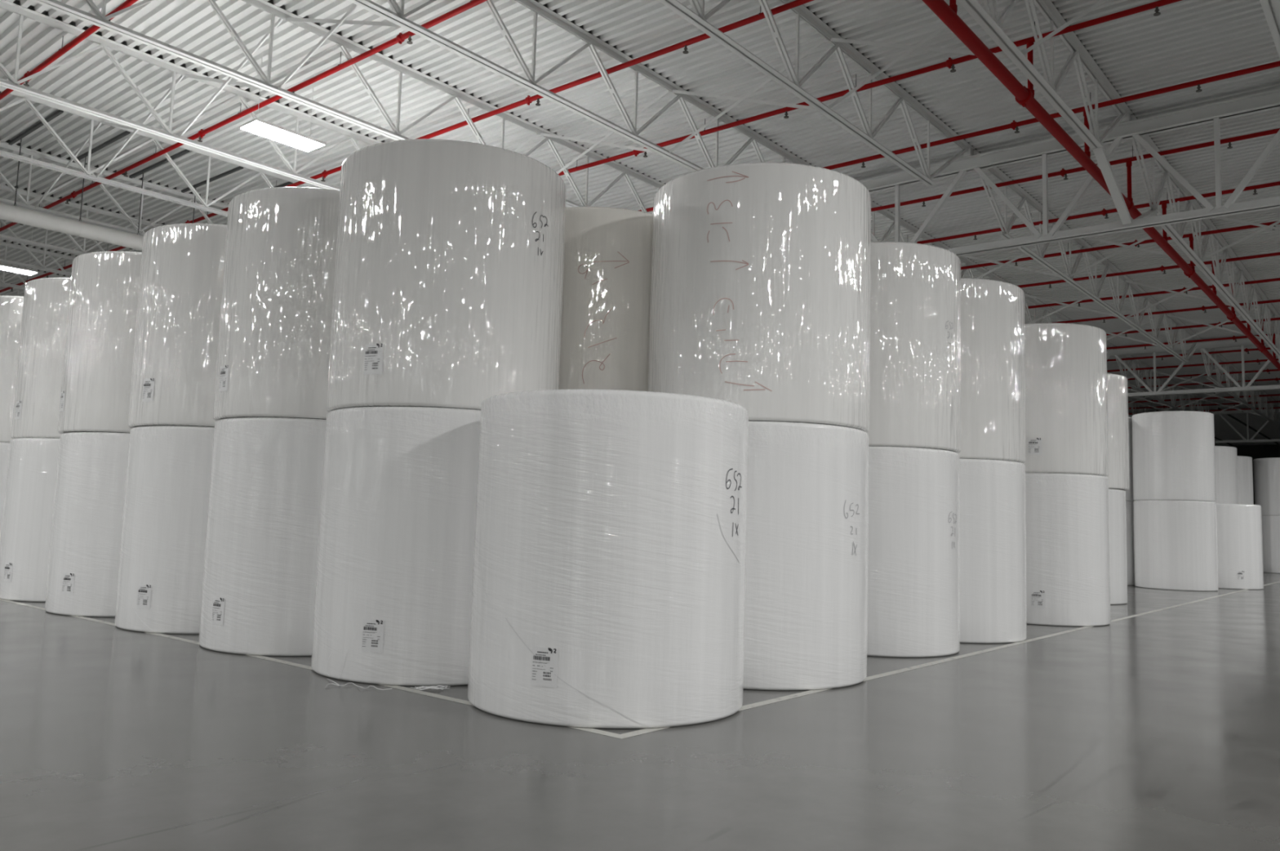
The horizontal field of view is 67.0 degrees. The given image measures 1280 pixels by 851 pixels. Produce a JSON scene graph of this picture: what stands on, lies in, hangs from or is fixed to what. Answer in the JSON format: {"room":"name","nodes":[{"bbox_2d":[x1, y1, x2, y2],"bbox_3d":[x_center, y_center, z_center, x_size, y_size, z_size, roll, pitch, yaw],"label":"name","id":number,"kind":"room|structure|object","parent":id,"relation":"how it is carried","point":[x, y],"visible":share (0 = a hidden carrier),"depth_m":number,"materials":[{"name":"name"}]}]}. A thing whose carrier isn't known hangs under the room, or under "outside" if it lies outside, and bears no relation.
{"room":"paper roll warehouse","nodes":[
{"label":"paper roll warehouse","id":0,"kind":"room"},
{"bbox_2d":[0,572,1279,850],"bbox_3d":[10.789,5.233,33.921,90.000,0.200,128.000,-3,-7,40],"label":"floor","id":1,"kind":"structure","parent":0,"point":[1159,730],"depth_m":6.25,"materials":[{"name":"grey concrete"}]},
{"bbox_2d":[0,441,9,541],"bbox_3d":[-10.968,1.628,17.385,2.306,2.500,2.306,4,-6,-20],"label":"paper roll","id":2,"kind":"object","parent":1,"relation":"on","point":[4,446],"visible":0.03,"depth_m":16.32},
{"bbox_2d":[0,295,23,442],"bbox_3d":[-10.888,-0.873,17.629,2.306,2.528,2.306,4,-6,-20],"label":"paper roll","id":3,"kind":"object","parent":2,"relation":"on","point":[11,306],"visible":0.04,"depth_m":16.51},
{"bbox_2d":[0,437,59,601],"bbox_3d":[-9.115,1.544,15.909,2.306,2.500,2.306,4,-6,-20],"label":"paper roll","id":4,"kind":"object","parent":1,"relation":"on","point":[32,464],"visible":0.31,"depth_m":14.82,"materials":[{"name":"white"}]},
{"bbox_2d":[10,277,71,438],"bbox_3d":[-9.034,-0.957,16.152,2.305,2.528,2.309,-3,-7,40],"label":"paper roll","id":5,"kind":"object","parent":4,"relation":"on","point":[39,371],"visible":0.31,"depth_m":15.07,"materials":[{"name":"white"}]},
{"bbox_2d":[44,431,129,617],"bbox_3d":[-7.313,1.438,14.232,2.296,2.500,2.296,4,-6,-20],"label":"paper roll","id":6,"kind":"object","parent":1,"relation":"on","point":[83,567],"visible":0.42,"depth_m":13.15,"materials":[{"name":"white"}]},
{"bbox_2d":[57,250,142,433],"bbox_3d":[-7.266,-1.066,14.452,2.295,2.528,2.299,-3,-7,40],"label":"paper roll","id":7,"kind":"object","parent":6,"relation":"on","point":[96,382],"visible":0.45,"depth_m":13.37,"materials":[{"name":"white"}]},
{"bbox_2d":[115,425,214,634],"bbox_3d":[-5.546,1.352,12.770,2.286,2.500,2.286,4,-6,-20],"label":"paper roll","id":8,"kind":"object","parent":1,"relation":"on","point":[160,581],"visible":0.44,"depth_m":11.69,"materials":[{"name":"white"}]},
{"bbox_2d":[138,586,148,604],"bbox_3d":[-5.979,2.053,11.632,0.174,0.209,0.004,0,-6,21],"label":"print","id":9,"kind":"object","parent":8,"relation":"on","point":[143,591],"depth_m":11.63,"materials":[{"name":"grey"}]},
{"bbox_2d":[128,222,226,428],"bbox_3d":[-5.498,-1.152,12.994,2.286,2.528,2.286,4,-6,-20],"label":"paper roll","id":10,"kind":"object","parent":8,"relation":"on","point":[178,314],"visible":0.44,"depth_m":11.91,"materials":[{"name":"white"}]},
{"bbox_2d":[199,417,326,656],"bbox_3d":[-3.820,1.261,11.275,2.259,2.500,2.263,-3,-7,40],"label":"paper roll","id":11,"kind":"object","parent":1,"relation":"on","point":[258,596],"visible":0.7,"depth_m":10.22,"materials":[{"name":"white"}]},
{"bbox_2d":[212,600,221,620],"bbox_3d":[-4.499,1.968,10.283,0.174,0.209,0.004,-2,-7,35],"label":"print","id":12,"kind":"object","parent":11,"relation":"attached to","point":[216,604],"depth_m":10.29,"materials":[{"name":"grey"}]},
{"bbox_2d":[213,186,339,421],"bbox_3d":[-3.763,-1.242,11.504,2.259,2.528,2.263,-3,-7,40],"label":"paper roll","id":13,"kind":"object","parent":11,"relation":"on","point":[274,340],"visible":0.52,"depth_m":10.45,"materials":[{"name":"white"}]},
{"bbox_2d":[311,405,480,685],"bbox_3d":[-2.046,1.177,9.829,2.324,2.500,2.324,4,-6,-20],"label":"paper roll","id":14,"kind":"object","parent":1,"relation":"on","point":[393,605],"visible":0.71,"depth_m":8.75,"materials":[{"name":"white"}]},
{"bbox_2d":[362,622,379,646],"bbox_3d":[-2.403,1.875,8.645,0.174,0.209,0.004,0,-6,17],"label":"print","id":15,"kind":"object","parent":14,"relation":"attached to","point":[371,631],"depth_m":8.65,"materials":[{"name":"grey"}]},
{"bbox_2d":[326,138,566,412],"bbox_3d":[-1.969,-1.325,10.064,2.325,2.528,2.323,-3,-7,40],"label":"paper roll","id":16,"kind":"object","parent":14,"relation":"on","point":[447,291],"visible":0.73,"depth_m":9.04,"materials":[{"name":"white"}]},
{"bbox_2d":[364,346,379,369],"bbox_3d":[-2.476,-0.620,8.935,0.172,0.209,0.004,-1,-6,25],"label":"print","id":17,"kind":"object","parent":16,"relation":"attached to","point":[371,354],"depth_m":8.94,"materials":[{"name":"grey"}]},
{"bbox_2d":[467,389,748,728],"bbox_3d":[-0.249,1.083,8.342,2.330,2.512,2.330,-3,-7,40],"label":"paper roll","id":18,"kind":"object","parent":1,"relation":"on","point":[609,571],"visible":1,"depth_m":7.31,"materials":[{"name":"white"}]},
{"bbox_2d":[532,651,553,679],"bbox_3d":[-0.724,1.792,7.197,0.174,0.209,0.004,-1,-6,23],"label":"print","id":19,"kind":"object","parent":18,"relation":"attached to","point":[542,661],"depth_m":7.20,"materials":[{"name":"grey"}]},
{"bbox_2d":[0,581,1279,738],"bbox_3d":[2.564,6.029,45.909,46.000,0.001,64.000,-3,-7,40],"label":"floor marking","id":20,"kind":"object","parent":1,"relation":"on","point":[806,692],"depth_m":9.93,"materials":[{"name":"white paint"}]},
{"bbox_2d":[742,420,868,690],"bbox_3d":[1.206,1.309,10.172,2.344,2.500,2.341,-3,-7,40],"label":"paper roll","id":21,"kind":"object","parent":1,"relation":"on","point":[806,617],"visible":0.56,"depth_m":9.10,"materials":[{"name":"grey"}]},
{"bbox_2d":[647,162,871,432],"bbox_3d":[1.279,-1.193,10.404,2.342,2.528,2.342,4,-6,-20],"label":"paper roll","id":22,"kind":"object","parent":21,"relation":"on","point":[761,277],"visible":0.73,"depth_m":9.38,"materials":[{"name":"grey"}]},
{"bbox_2d":[866,445,959,657],"bbox_3d":[3.023,1.597,12.596,2.193,2.500,2.190,-3,-7,40],"label":"paper roll","id":23,"kind":"object","parent":1,"relation":"on","point":[913,564],"visible":0.56,"depth_m":11.58,"materials":[{"name":"grey"}]},
{"bbox_2d":[866,241,960,453],"bbox_3d":[3.115,-0.905,12.833,2.191,2.528,2.190,-3,-7,40],"label":"paper roll","id":24,"kind":"object","parent":23,"relation":"on","point":[915,379],"visible":0.5,"depth_m":11.81,"materials":[{"name":"grey"}]},
{"bbox_2d":[960,457,1026,643],"bbox_3d":[4.506,1.798,14.224,2.190,2.500,2.190,4,-6,-20],"label":"paper roll","id":25,"kind":"object","parent":1,"relation":"on","point":[993,503],"visible":0.34,"depth_m":13.21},
{"bbox_2d":[958,278,1025,463],"bbox_3d":[4.591,-0.703,14.465,2.190,2.528,2.190,-3,-7,40],"label":"paper roll","id":26,"kind":"object","parent":25,"relation":"on","point":[993,336],"visible":0.3,"depth_m":13.45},
{"bbox_2d":[1025,472,1111,626],"bbox_3d":[6.987,2.141,17.015,2.306,2.500,2.306,4,-6,-20],"label":"paper roll","id":27,"kind":"object","parent":1,"relation":"on","point":[1068,557],"visible":0.7,"depth_m":15.94,"materials":[{"name":"white"}]},
{"bbox_2d":[1023,322,1108,476],"bbox_3d":[7.068,-0.361,17.251,2.306,2.528,2.306,4,-6,-20],"label":"paper roll","id":28,"kind":"object","parent":27,"relation":"on","point":[1066,384],"visible":0.56,"depth_m":16.17,"materials":[{"name":"white"}]},
{"bbox_2d":[1108,488,1127,604],"bbox_3d":[9.764,2.699,21.954,2.306,2.500,2.306,4,-6,-20],"label":"paper roll","id":29,"kind":"object","parent":1,"relation":"on","point":[1117,497],"visible":0.2,"depth_m":20.99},
{"bbox_2d":[1106,373,1129,490],"bbox_3d":[9.927,0.199,22.187,2.306,2.528,2.306,4,-6,-20],"label":"paper roll","id":30,"kind":"object","parent":29,"relation":"on","point":[1117,390],"visible":0.18,"depth_m":21.19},
{"bbox_2d":[1125,500,1134,585],"bbox_3d":[13.924,3.559,29.614,2.306,2.500,2.306,4,-6,-20],"label":"paper roll","id":31,"kind":"object","parent":1,"relation":"on","point":[1129,504],"visible":0.08,"depth_m":28.64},
{"bbox_2d":[1125,416,1133,501],"bbox_3d":[14.000,1.058,29.853,2.306,2.528,2.306,4,-6,-20],"label":"paper roll","id":32,"kind":"object","parent":31,"relation":"on","point":[1129,493],"visible":0.08,"depth_m":28.92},
{"bbox_2d":[1133,499,1218,591],"bbox_3d":[15.456,3.444,27.922,2.106,2.500,2.106,-3,-7,40],"label":"paper roll","id":33,"kind":"object","parent":1,"relation":"on","point":[1175,541],"visible":1,"depth_m":27.06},
{"bbox_2d":[1131,410,1216,502],"bbox_3d":[15.533,0.943,28.162,2.106,2.528,2.106,-3,-7,40],"label":"paper roll","id":34,"kind":"object","parent":33,"relation":"on","point":[1173,451],"visible":0.89,"depth_m":27.30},
{"bbox_2d":[1216,503,1263,589],"bbox_3d":[17.688,3.672,29.588,2.306,2.500,2.306,4,-6,-20],"label":"paper roll","id":35,"kind":"object","parent":1,"relation":"on","point":[1239,526],"visible":0.52,"depth_m":28.51,"materials":[{"name":"white"}]},
{"bbox_2d":[1261,515,1279,573],"bbox_3d":[28.540,5.255,42.656,2.306,2.500,2.306,4,-6,-20],"label":"paper roll","id":36,"kind":"object","parent":1,"relation":"on","point":[1270,523],"visible":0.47,"depth_m":42.14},
{"bbox_2d":[1253,457,1279,515],"bbox_3d":[28.617,2.753,42.895,2.306,2.528,2.306,4,-6,-20],"label":"paper roll","id":37,"kind":"object","parent":36,"relation":"on","point":[1266,470],"visible":0.79,"depth_m":42.44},
{"bbox_3d":[-0.601,1.393,11.621,2.236,2.500,2.236,-3,-7,40],"label":"paper roll","id":38,"kind":"object","parent":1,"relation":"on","visible":0},
{"bbox_2d":[559,206,653,391],"bbox_3d":[-0.520,-1.109,11.854,2.236,2.528,2.236,4,-6,-24],"label":"paper roll","id":39,"kind":"object","parent":38,"relation":"on","point":[607,267],"visible":0.3,"depth_m":10.81,"materials":[{"name":"white"}]},
{"bbox_3d":[22.479,4.663,38.408,2.306,2.500,2.306,-3,-7,40],"label":"paper roll","id":40,"kind":"object","parent":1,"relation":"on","visible":0},
{"bbox_2d":[1214,445,1238,503],"bbox_3d":[22.552,2.161,38.647,2.306,2.528,2.306,4,-6,-20],"label":"paper roll","id":41,"kind":"object","parent":40,"relation":"on","point":[1226,457],"visible":0.15,"depth_m":37.57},
{"bbox_3d":[25.818,5.178,42.727,2.306,2.500,2.306,-3,-7,40],"label":"paper roll","id":42,"kind":"object","parent":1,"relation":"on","visible":0},
{"bbox_2d":[1237,455,1253,504],"bbox_3d":[25.892,2.677,42.966,2.306,2.528,2.306,4,-6,-20],"label":"paper roll","id":43,"kind":"object","parent":42,"relation":"on","point":[1245,472],"visible":0.2,"depth_m":41.91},
{"bbox_2d":[0,0,1279,445],"bbox_3d":[11.018,-4.226,34.754,90.000,0.076,127.813,-3,-7,40],"label":"ceiling","id":44,"kind":"structure","parent":0,"point":[1189,40],"depth_m":18.44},
{"bbox_2d":[0,226,38,275],"bbox_3d":[-17.806,-5.089,27.365,0.570,1.365,1.310,-3,-7,40],"label":"ceiling lamp","id":45,"kind":"object","parent":44,"relation":"hanging from","point":[28,271],"visible":1,"depth_m":27.43,"materials":[{"name":"white"}]},
{"bbox_2d":[8,109,63,145],"bbox_3d":[-12.734,-6.262,20.339,2.950,0.058,0.056,-3,-7,40],"label":"channel","id":46,"kind":"object","parent":44,"relation":"attached to","point":[59,112],"visible":0.86,"depth_m":20.31,"materials":[{"name":"grey metal"}]},
{"bbox_2d":[0,240,75,289],"bbox_3d":[-21.229,-5.201,27.552,0.216,1.314,24.260,-3,-7,40],"label":"roof truss","id":47,"kind":"object","parent":44,"relation":"attached to","point":[2,282],"visible":0.19,"depth_m":30.00,"materials":[{"name":"metal"}]},
{"bbox_2d":[0,218,136,275],"bbox_3d":[-18.689,-5.325,25.449,0.216,1.314,24.260,-3,-7,40],"label":"roof truss","id":48,"kind":"object","parent":44,"relation":"attached to","point":[42,267],"visible":0.14,"depth_m":27.43,"materials":[{"name":"metal"}]},
{"bbox_2d":[0,183,165,254],"bbox_3d":[-16.502,-5.432,23.640,0.216,1.314,24.260,-3,-7,40],"label":"roof truss","id":49,"kind":"object","parent":44,"relation":"attached to","point":[3,187],"visible":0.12,"depth_m":25.43,"materials":[{"name":"metal"}]},
{"bbox_2d":[72,130,130,162],"bbox_3d":[-11.912,-6.143,21.325,2.950,0.058,0.056,-3,-7,40],"label":"channel","id":50,"kind":"object","parent":44,"relation":"attached to","point":[126,132],"visible":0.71,"depth_m":21.12,"materials":[{"name":"grey metal"}]},
{"bbox_2d":[0,140,228,235],"bbox_3d":[-13.915,-5.558,21.499,0.216,1.314,24.260,-3,-7,40],"label":"roof truss","id":51,"kind":"object","parent":44,"relation":"attached to","point":[25,204],"visible":0.39,"depth_m":22.77,"materials":[{"name":"metal"}]},
{"bbox_2d":[128,149,189,177],"bbox_3d":[-11.109,-6.026,22.289,2.950,0.058,0.056,-3,-7,40],"label":"channel","id":52,"kind":"object","parent":44,"relation":"attached to","point":[185,151],"visible":0.86,"depth_m":22.28,"materials":[{"name":"grey metal"}]},
{"bbox_2d":[0,85,324,216],"bbox_3d":[-11.336,-5.684,19.365,0.216,1.314,24.260,-3,-7,40],"label":"roof truss","id":53,"kind":"object","parent":44,"relation":"attached to","point":[86,174],"visible":0.43,"depth_m":20.11,"materials":[{"name":"metal"}]},
{"bbox_2d":[35,121,102,207],"bbox_3d":[-12.309,-5.555,20.811,3.308,1.206,0.103,-3,-7,40],"label":"brace","id":54,"kind":"object","parent":53,"relation":"attached to","point":[99,124],"visible":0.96,"depth_m":20.97,"materials":[{"name":"white paint"}]},
{"bbox_2d":[96,75,184,177],"bbox_3d":[-9.633,-5.685,18.597,3.557,1.206,0.103,-3,-7,40],"label":"brace","id":55,"kind":"object","parent":53,"relation":"attached to","point":[181,77],"visible":0.8,"depth_m":18.80,"materials":[{"name":"white paint"}]},
{"bbox_2d":[0,0,382,190],"bbox_3d":[-8.565,-5.819,17.071,0.216,1.314,24.260,-3,-7,40],"label":"roof truss","id":56,"kind":"object","parent":44,"relation":"attached to","point":[13,84],"visible":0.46,"depth_m":17.10,"materials":[{"name":"metal"}]},
{"bbox_2d":[181,165,243,192],"bbox_3d":[-10.312,-5.910,23.245,2.950,0.058,0.056,-3,-7,40],"label":"channel","id":57,"kind":"object","parent":44,"relation":"attached to","point":[239,167],"visible":0.86,"depth_m":23.07,"materials":[{"name":"grey metal"}]},
{"bbox_2d":[240,51,326,151],"bbox_3d":[-6.217,-5.729,16.999,0.570,1.365,1.310,-3,-7,40],"label":"ceiling lamp","id":58,"kind":"object","parent":44,"relation":"hanging from","point":[257,126],"visible":0.89,"depth_m":16.87,"materials":[{"name":"white"}]},
{"bbox_2d":[31,0,664,212],"bbox_3d":[-5.986,-5.945,14.937,0.216,1.314,24.260,-3,-7,40],"label":"roof truss","id":59,"kind":"object","parent":44,"relation":"attached to","point":[100,20],"visible":0.7,"depth_m":16.21,"materials":[{"name":"metal"}]},
{"bbox_2d":[178,17,283,137],"bbox_3d":[-6.958,-5.816,16.384,3.308,1.206,0.103,-3,-7,40],"label":"brace","id":60,"kind":"object","parent":59,"relation":"attached to","point":[228,81],"visible":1,"depth_m":16.47,"materials":[{"name":"white paint"}]},
{"bbox_2d":[347,0,812,171],"bbox_3d":[-3.368,-6.072,12.771,0.216,1.314,24.260,-3,-7,40],"label":"roof truss","id":61,"kind":"object","parent":44,"relation":"attached to","point":[397,16],"visible":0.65,"depth_m":15.85,"materials":[{"name":"metal"}]},
{"bbox_2d":[277,4,400,88],"bbox_3d":[-4.360,-5.942,14.233,3.358,1.206,0.103,-3,-7,40],"label":"brace","id":62,"kind":"object","parent":61,"relation":"attached to","point":[338,22],"visible":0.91,"depth_m":14.46,"materials":[{"name":"white paint"}]},
{"bbox_2d":[540,89,670,173],"bbox_3d":[-0.758,-5.418,18.555,3.358,1.206,0.103,-3,-7,40],"label":"brace","id":63,"kind":"object","parent":61,"relation":"attached to","point":[599,142],"visible":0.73,"depth_m":18.47,"materials":[{"name":"white paint"}]},
{"bbox_2d":[668,38,827,152],"bbox_3d":[1.783,-5.542,16.452,3.159,1.206,0.103,-3,-7,40],"label":"brace","id":64,"kind":"object","parent":61,"relation":"attached to","point":[744,98],"visible":0.88,"depth_m":16.43,"materials":[{"name":"white paint"}]},
{"bbox_2d":[657,0,974,186],"bbox_3d":[-0.905,-6.192,10.732,0.216,1.314,24.260,-3,-7,40],"label":"roof truss","id":65,"kind":"object","parent":44,"relation":"attached to","point":[801,11],"visible":0.98,"depth_m":15.59,"materials":[{"name":"metal"}]},
{"bbox_2d":[871,200,1115,352],"bbox_3d":[12.123,-3.819,31.357,0.216,1.314,24.260,-3,-7,40],"label":"roof truss","id":66,"kind":"object","parent":44,"relation":"attached to","point":[885,212],"visible":0.13,"depth_m":28.20,"materials":[{"name":"metal"}]},
{"bbox_2d":[960,243,1058,278],"bbox_3d":[9.911,-4.360,26.204,3.159,1.206,0.103,-3,-7,40],"label":"brace","id":67,"kind":"object","parent":66,"relation":"attached to","point":[1006,264],"visible":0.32,"depth_m":26.13,"materials":[{"name":"white paint"}]},
{"bbox_2d":[1024,280,1123,323],"bbox_3d":[13.672,-3.813,30.717,3.159,1.206,0.103,-3,-7,40],"label":"brace","id":68,"kind":"object","parent":66,"relation":"attached to","point":[1122,281],"visible":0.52,"depth_m":30.69,"materials":[{"name":"white paint"}]},
{"bbox_2d":[957,0,1133,224],"bbox_3d":[1.385,-5.900,8.788,0.216,2.127,24.260,-3,-7,40],"label":"roof truss","id":69,"kind":"object","parent":44,"relation":"attached to","point":[983,17],"visible":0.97,"depth_m":15.06,"materials":[{"name":"metal"}]},
{"bbox_2d":[827,0,1009,108],"bbox_3d":[4.165,-5.659,14.480,2.950,1.205,0.103,-3,-7,40],"label":"brace","id":70,"kind":"object","parent":69,"relation":"attached to","point":[912,47],"visible":0.85,"depth_m":14.62,"materials":[{"name":"white paint"}]},
{"bbox_2d":[1022,0,1106,54],"bbox_3d":[6.436,-5.769,12.601,2.871,1.205,0.103,-3,-7,40],"label":"brace","id":71,"kind":"object","parent":69,"relation":"attached to","point":[1100,2],"visible":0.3,"depth_m":13.08,"materials":[{"name":"white paint"}]},
{"bbox_2d":[858,88,1279,256],"bbox_3d":[2.437,-4.334,23.607,31.000,2.005,0.270,-3,-7,40],"label":"roof truss","id":72,"kind":"object","parent":44,"relation":"attached to","point":[1215,112],"visible":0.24,"depth_m":18.30,"materials":[{"name":"metal"}]},
{"bbox_2d":[973,149,1201,362],"bbox_3d":[14.586,-3.939,29.318,0.216,1.314,24.260,-3,-7,40],"label":"roof truss","id":73,"kind":"object","parent":44,"relation":"attached to","point":[1028,198],"visible":0.88,"depth_m":26.82,"materials":[{"name":"metal"}]},
{"bbox_2d":[1113,346,1217,414],"bbox_3d":[27.613,-1.566,49.943,0.216,1.314,24.260,-3,-7,40],"label":"roof truss","id":74,"kind":"object","parent":44,"relation":"attached to","point":[1138,388],"visible":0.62,"depth_m":47.38,"materials":[{"name":"metal"}]},
{"bbox_2d":[1106,336,1279,396],"bbox_3d":[19.852,-2.175,40.600,24.000,2.005,0.270,-3,-7,40],"label":"girder","id":75,"kind":"object","parent":44,"relation":"attached to","point":[1241,343],"visible":0.4,"depth_m":38.61,"materials":[{"name":"metal"}]},
{"bbox_2d":[1128,408,1279,443],"bbox_3d":[34.573,0.116,59.824,22.000,2.005,0.270,-3,-7,40],"label":"girder","id":76,"kind":"object","parent":44,"relation":"attached to","point":[1236,411],"visible":0.19,"depth_m":58.19,"materials":[{"name":"metal"}]},
{"bbox_2d":[1130,114,1279,362],"bbox_3d":[16.876,-3.647,27.375,0.216,2.128,24.260,-3,-7,40],"label":"roof truss","id":77,"kind":"object","parent":44,"relation":"attached to","point":[1177,236],"visible":0.87,"depth_m":24.52,"materials":[{"name":"metal"}]},
{"bbox_2d":[1068,222,1191,277],"bbox_3d":[12.293,-4.476,24.233,2.950,1.205,0.103,-3,-7,40],"label":"brace","id":78,"kind":"object","parent":77,"relation":"attached to","point":[1172,224],"visible":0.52,"depth_m":24.36,"materials":[{"name":"white paint"}]},
{"bbox_2d":[1125,266,1236,317],"bbox_3d":[16.054,-3.929,28.745,2.950,1.205,0.103,-3,-7,40],"label":"brace","id":79,"kind":"object","parent":77,"relation":"attached to","point":[1235,267],"visible":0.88,"depth_m":28.88,"materials":[{"name":"white paint"}]},
{"bbox_2d":[1167,305,1262,346],"bbox_3d":[19.752,-3.392,33.181,2.950,1.205,0.103,-3,-7,40],"label":"brace","id":80,"kind":"object","parent":77,"relation":"attached to","point":[1253,309],"visible":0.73,"depth_m":33.35,"materials":[{"name":"white paint"}]},
{"bbox_2d":[1200,216,1279,260],"bbox_3d":[14.564,-4.587,22.353,2.871,1.205,0.103,-3,-7,40],"label":"brace","id":81,"kind":"object","parent":77,"relation":"attached to","point":[1271,226],"visible":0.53,"depth_m":22.65,"materials":[{"name":"white paint"}]},
{"bbox_2d":[1200,338,1279,422],"bbox_3d":[30.077,-1.686,47.904,0.216,1.314,24.260,-3,-7,40],"label":"roof truss","id":82,"kind":"object","parent":44,"relation":"attached to","point":[1220,356],"visible":0.8,"depth_m":45.93,"materials":[{"name":"metal"}]},
{"bbox_2d":[1259,0,1279,57],"bbox_3d":[3.638,-6.414,6.973,0.216,1.314,24.260,-3,-7,40],"label":"roof truss","id":83,"kind":"object","parent":44,"relation":"attached to","point":[1273,20],"visible":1,"depth_m":12.17,"materials":[{"name":"metal"}]},
{"bbox_3d":[-13.436,-6.364,19.497,2.950,0.058,0.056,-3,-7,40],"label":"channel","id":84,"kind":"object","parent":44,"relation":"attached to","visible":0},
{"bbox_2d":[0,137,195,250],"bbox_3d":[-9.249,-4.666,25.673,0.352,1.841,28.000,-3,-7,40],"label":"duct","id":85,"kind":"object","parent":84,"relation":"hanging from","point":[11,213],"visible":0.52,"depth_m":21.42,"materials":[{"name":"white"}]},
{"bbox_2d":[922,0,1279,370],"bbox_3d":[18.217,-3.507,29.443,0.233,1.109,75.000,-3,-7,40],"label":"pipe","id":86,"kind":"object","parent":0,"point":[1024,96],"visible":0.8,"depth_m":15.76,"materials":[{"name":"metal"}]},
{"bbox_2d":[0,0,137,99],"bbox_3d":[-11.595,-6.202,17.748,49.000,0.427,0.120,-3,-7,40],"label":"pipe","id":87,"kind":"object","parent":86,"relation":"attached to","point":[92,28],"visible":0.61,"depth_m":16.00,"materials":[{"name":"metal"}]},
{"bbox_2d":[0,0,487,231],"bbox_3d":[-9.607,-5.913,20.134,49.000,0.427,0.120,-3,-7,40],"label":"pipe","id":88,"kind":"object","parent":86,"relation":"attached to","point":[400,37],"visible":0.84,"depth_m":17.33,"materials":[{"name":"metal"}]},
{"bbox_2d":[0,0,813,292],"bbox_3d":[-7.822,-5.653,22.276,49.000,0.427,0.120,-3,-7,40],"label":"pipe","id":89,"kind":"object","parent":86,"relation":"attached to","point":[529,99],"visible":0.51,"depth_m":16.67,"materials":[{"name":"metal"}]},
{"bbox_2d":[558,0,1182,175],"bbox_3d":[-5.890,-5.372,24.593,49.000,0.427,0.120,-3,-7,40],"label":"pipe","id":90,"kind":"object","parent":86,"relation":"attached to","point":[950,62],"visible":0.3,"depth_m":16.06,"materials":[{"name":"metal"}]},
{"bbox_2d":[638,60,1279,211],"bbox_3d":[2.200,-5.391,21.814,33.000,0.427,0.120,-3,-7,40],"label":"pipe","id":91,"kind":"object","parent":86,"relation":"attached to","point":[1014,125],"visible":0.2,"depth_m":17.12,"materials":[{"name":"metal"}]},
{"bbox_2d":[871,128,1279,211],"bbox_3d":[4.113,-5.113,24.109,33.000,0.427,0.120,-3,-7,40],"label":"pipe","id":92,"kind":"object","parent":86,"relation":"attached to","point":[1062,172],"visible":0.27,"depth_m":19.97,"materials":[{"name":"metal"}]},
{"bbox_2d":[906,181,1279,244],"bbox_3d":[6.134,-4.819,26.533,33.000,0.427,0.120,-3,-7,40],"label":"pipe","id":93,"kind":"object","parent":86,"relation":"attached to","point":[1104,212],"visible":0.3,"depth_m":22.66,"materials":[{"name":"metal"}]},
{"bbox_2d":[960,220,1279,269],"bbox_3d":[8.078,-4.537,28.866,33.000,0.427,0.120,-3,-7,40],"label":"pipe","id":94,"kind":"object","parent":86,"relation":"attached to","point":[1250,226],"visible":0.25,"depth_m":25.28,"materials":[{"name":"metal"}]},
{"bbox_2d":[1017,252,1279,288],"bbox_3d":[10.385,-4.181,30.849,26.000,0.237,0.120,-3,-7,40],"label":"pipe","id":95,"kind":"object","parent":86,"relation":"attached to","point":[1162,268],"visible":0.43,"depth_m":27.46,"materials":[{"name":"metal"}]},
{"bbox_2d":[1024,277,1279,309],"bbox_3d":[12.310,-3.901,33.158,26.000,0.237,0.120,-3,-7,40],"label":"pipe","id":96,"kind":"object","parent":86,"relation":"attached to","point":[1277,278],"visible":0.31,"depth_m":30.13,"materials":[{"name":"metal"}]},
{"bbox_2d":[1044,298,1279,323],"bbox_3d":[14.236,-3.621,35.468,26.000,0.237,0.120,-3,-7,40],"label":"pipe","id":97,"kind":"object","parent":86,"relation":"attached to","point":[1202,308],"visible":0.46,"depth_m":32.47,"materials":[{"name":"metal"}]},
{"bbox_2d":[1106,346,1271,361],"bbox_3d":[20.011,-2.781,42.398,26.000,0.237,0.120,-3,-7,40],"label":"pipe","id":98,"kind":"object","parent":86,"relation":"attached to","point":[1246,349],"visible":0.39,"depth_m":39.98,"materials":[{"name":"metal"}]},
{"bbox_2d":[1106,333,1275,349],"bbox_3d":[18.086,-3.061,40.088,26.000,0.237,0.120,-3,-7,40],"label":"pipe","id":99,"kind":"object","parent":86,"relation":"attached to","point":[1233,337],"visible":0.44,"depth_m":37.30,"materials":[{"name":"metal"}]},
{"bbox_2d":[1106,358,1278,372],"bbox_3d":[20.782,-2.444,45.663,23.000,0.237,0.120,-3,-7,40],"label":"pipe","id":100,"kind":"object","parent":86,"relation":"attached to","point":[1257,360],"visible":0.28,"depth_m":42.62,"materials":[{"name":"metal"}]},
{"bbox_2d":[1106,317,1279,336],"bbox_3d":[16.161,-3.341,37.778,26.000,0.237,0.120,-3,-7,40],"label":"pipe","id":101,"kind":"object","parent":86,"relation":"attached to","point":[1272,318],"visible":0.27,"depth_m":34.71,"materials":[{"name":"metal"}]},
{"bbox_2d":[1127,368,1279,380],"bbox_3d":[22.707,-2.164,47.973,23.000,0.237,0.120,-3,-7,40],"label":"pipe","id":102,"kind":"object","parent":86,"relation":"attached to","point":[1267,370],"visible":0.41,"depth_m":44.95,"materials":[{"name":"metal"}]},
{"bbox_2d":[1226,444,1279,504],"bbox_3d":[51.543,6.334,83.103,90.000,9.460,0.200,-3,-7,40],"label":"wall","id":103,"kind":"structure","parent":0,"point":[1267,451],"depth_m":82.46,"materials":[{"name":"grey"}]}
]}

